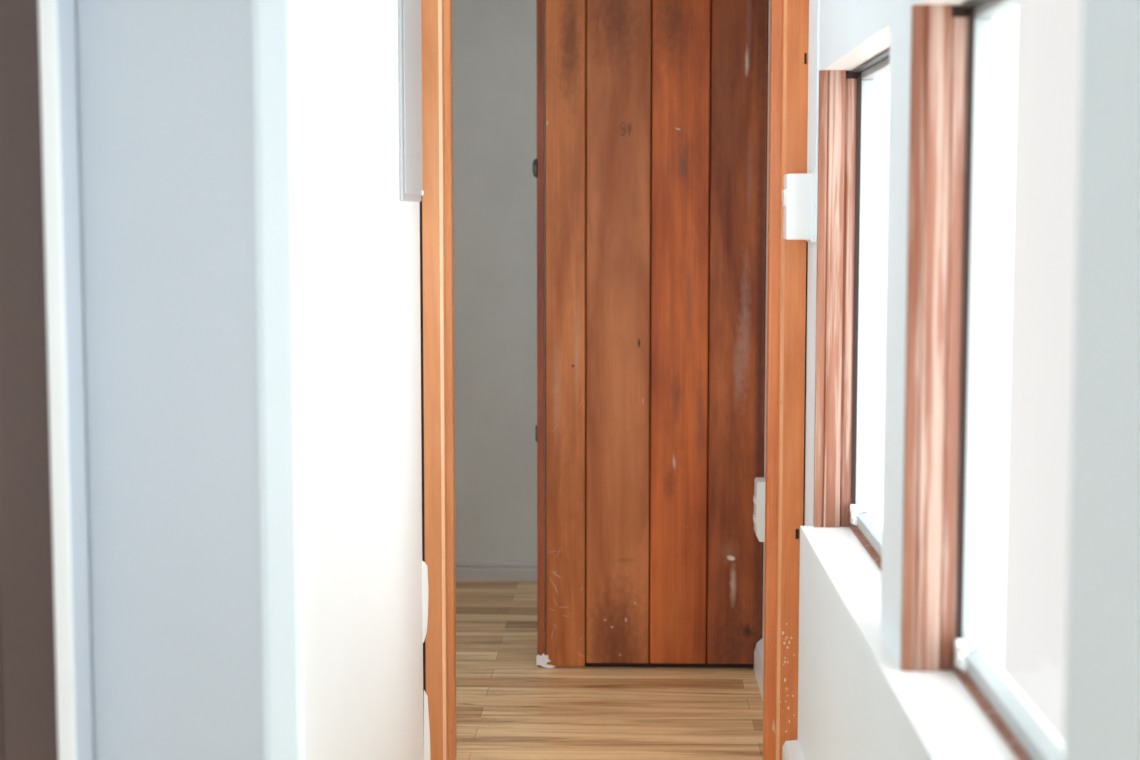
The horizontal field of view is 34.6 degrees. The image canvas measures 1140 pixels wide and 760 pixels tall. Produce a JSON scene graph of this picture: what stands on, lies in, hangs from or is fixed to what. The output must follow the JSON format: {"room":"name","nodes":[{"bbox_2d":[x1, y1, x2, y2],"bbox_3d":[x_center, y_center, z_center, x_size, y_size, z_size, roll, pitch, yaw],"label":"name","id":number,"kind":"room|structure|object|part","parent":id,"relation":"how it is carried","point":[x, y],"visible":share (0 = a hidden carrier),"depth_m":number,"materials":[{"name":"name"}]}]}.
{"room":"hallway","nodes":[
{"label":"hallway","id":0,"kind":"room"},
{"bbox_2d":[75,0,94,758],"bbox_3d":[-1.940,-0.184,2.713,2.453,2.565,0.180,0,5,2],"label":"wall","id":1,"kind":"structure","parent":0,"point":[75,0],"depth_m":2.70,"materials":[{"name":"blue paint"}]},
{"bbox_2d":[0,0,93,759],"bbox_3d":[-1.103,0.052,2.648,0.776,2.106,0.126,0,5,2],"label":"door","id":2,"kind":"structure","parent":1,"relation":"in","point":[46,707],"depth_m":2.64,"materials":[{"name":"white paint"}]},
{"bbox_3d":[-1.103,0.051,2.666,0.776,2.106,0.090,0,5,2],"label":"casing","id":3,"kind":"part","parent":2,"relation":"part of","materials":[{"name":"white paint"}]},
{"bbox_2d":[75,0,423,759],"bbox_3d":[-0.613,-0.258,3.501,0.472,2.565,1.656,0,5,2],"label":"wall","id":4,"kind":"structure","parent":0,"point":[165,87],"depth_m":2.73,"materials":[{"name":"white paint"}]},
{"bbox_2d":[252,0,303,759],"bbox_3d":[-0.428,-0.180,2.666,0.060,2.565,0.011,0,5,2],"label":"trim","id":5,"kind":"structure","parent":4,"relation":"attached to","point":[272,20],"depth_m":2.68,"materials":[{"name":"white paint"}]},
{"bbox_2d":[398,0,423,201],"bbox_3d":[-0.352,-0.772,4.067,0.015,0.745,0.371,0,5,2],"label":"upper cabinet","id":6,"kind":"object","parent":4,"relation":"attached to","point":[409,11],"visible":1,"depth_m":4.02,"materials":[{"name":"grey"}]},
{"bbox_2d":[422,561,427,642],"bbox_3d":[-0.350,0.534,4.399,0.020,0.205,0.006,0,5,2],"label":"plaster edge","id":7,"kind":"structure","parent":4,"relation":"attached to","point":[424,566],"depth_m":4.39,"materials":[{"name":"white paint"}]},
{"bbox_2d":[424,690,430,759],"bbox_3d":[-0.345,0.884,4.431,0.018,0.273,0.006,0,5,2],"label":"plaster edge","id":8,"kind":"structure","parent":4,"relation":"attached to","point":[426,713],"depth_m":4.42,"materials":[{"name":"white paint"}]},
{"bbox_2d":[452,0,544,559],"bbox_3d":[-0.897,-0.553,6.678,4.320,2.565,0.135,0,5,2],"label":"wall","id":9,"kind":"structure","parent":0,"point":[494,50],"depth_m":6.61,"materials":[{"name":"grey paint"}]},
{"bbox_2d":[455,560,536,580],"bbox_3d":[-0.418,0.696,6.701,2.043,0.074,0.023,0,5,2],"label":"baseboard","id":10,"kind":"structure","parent":9,"relation":"attached to","point":[466,570],"depth_m":6.69,"materials":[{"name":"white wood"}]},
{"bbox_2d":[456,581,762,759],"bbox_3d":[-1.028,1.201,2.057,4.320,0.072,9.756,0,5,2],"label":"floor","id":11,"kind":"structure","parent":0,"point":[509,706],"depth_m":5.05,"materials":[{"name":"brown wood"}]},
{"bbox_2d":[762,0,1139,759],"bbox_3d":[0.551,-0.104,1.847,0.188,2.565,9.486,0,5,2],"label":"wall","id":12,"kind":"structure","parent":0,"point":[856,701],"depth_m":2.75,"materials":[{"name":"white paint"}]},
{"bbox_2d":[420,0,808,759],"bbox_3d":[0.108,-0.106,4.404,0.935,2.097,0.154,0,5,2],"label":"door frame","id":13,"kind":"structure","parent":12,"relation":"attached to","point":[789,19],"depth_m":4.35,"materials":[{"name":"brown wood"}]},
{"bbox_2d":[532,0,768,667],"bbox_3d":[0.231,-0.162,5.339,0.678,2.037,0.064,0,5,2],"label":"door","id":14,"kind":"structure","parent":12,"relation":"in","point":[649,429],"depth_m":5.32,"materials":[{"name":"brown wood"}]},
{"bbox_3d":[-0.102,-0.614,5.304,0.013,0.059,0.059,0,5,2],"label":"knob","id":15,"kind":"part","parent":14,"relation":"part of","materials":[{"name":"metal"}]},
{"bbox_3d":[-0.098,0.157,5.375,0.006,0.047,0.020,0,5,2],"label":"latch plate","id":16,"kind":"part","parent":14,"relation":"part of","materials":[{"name":"metal"}]},
{"bbox_2d":[753,477,764,541],"bbox_3d":[0.542,0.367,5.182,0.042,0.170,0.090,0,5,2],"label":"power outlet","id":17,"kind":"object","parent":12,"relation":"attached to","point":[759,482],"visible":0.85,"depth_m":5.14,"materials":[{"name":"white plastic"}]},
{"bbox_2d":[754,639,763,699],"bbox_3d":[0.543,0.846,4.975,0.025,0.094,0.832,0,5,2],"label":"baseboard","id":18,"kind":"structure","parent":12,"relation":"attached to","point":[759,649],"depth_m":5.25,"materials":[{"name":"white paint"}]},
{"bbox_2d":[782,740,803,759],"bbox_3d":[0.405,1.215,0.703,0.034,0.151,6.957,0,5,2],"label":"baseboard","id":19,"kind":"structure","parent":12,"relation":"attached to","point":[791,750],"depth_m":4.09,"materials":[{"name":"white paint"}]},
{"bbox_2d":[782,172,812,241],"bbox_3d":[0.522,-0.397,4.205,0.068,0.160,0.095,0,5,2],"label":"light switch","id":20,"kind":"object","parent":12,"relation":"attached to","point":[797,193],"visible":0.99,"depth_m":4.16,"materials":[{"name":"white plastic"}]},
{"bbox_3d":[0.553,-0.397,4.204,0.007,0.160,0.095,0,5,2],"label":"plate","id":21,"kind":"part","parent":20,"relation":"part of","materials":[{"name":"white plastic"}]},
{"bbox_2d":[806,0,819,241],"bbox_3d":[0.554,-0.757,4.162,0.005,0.883,0.202,0,5,2],"label":"strip","id":22,"kind":"object","parent":12,"relation":"attached to","point":[814,5],"visible":0.77,"depth_m":4.13,"materials":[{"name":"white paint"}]},
{"bbox_2d":[813,48,889,569],"bbox_3d":[0.596,-0.128,3.553,0.126,1.011,1.027,0,5,2],"label":"window","id":23,"kind":"structure","parent":12,"relation":"in","point":[846,116],"depth_m":4.04,"materials":[{"name":"brown wood"}]},
{"bbox_3d":[0.638,-0.129,3.551,0.032,1.002,1.019,0,5,2],"label":"sash","id":24,"kind":"part","parent":23,"relation":"part of","materials":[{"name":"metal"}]},
{"bbox_2d":[900,0,1062,759],"bbox_3d":[0.561,-0.010,2.285,0.126,1.011,1.009,0,5,2],"label":"window","id":25,"kind":"structure","parent":12,"relation":"in","point":[952,47],"depth_m":2.76,"materials":[{"name":"brown wood"}]},
{"bbox_3d":[0.604,-0.011,2.284,0.032,1.002,1.001,0,5,2],"label":"sash","id":26,"kind":"part","parent":25,"relation":"part of","materials":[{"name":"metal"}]}
]}

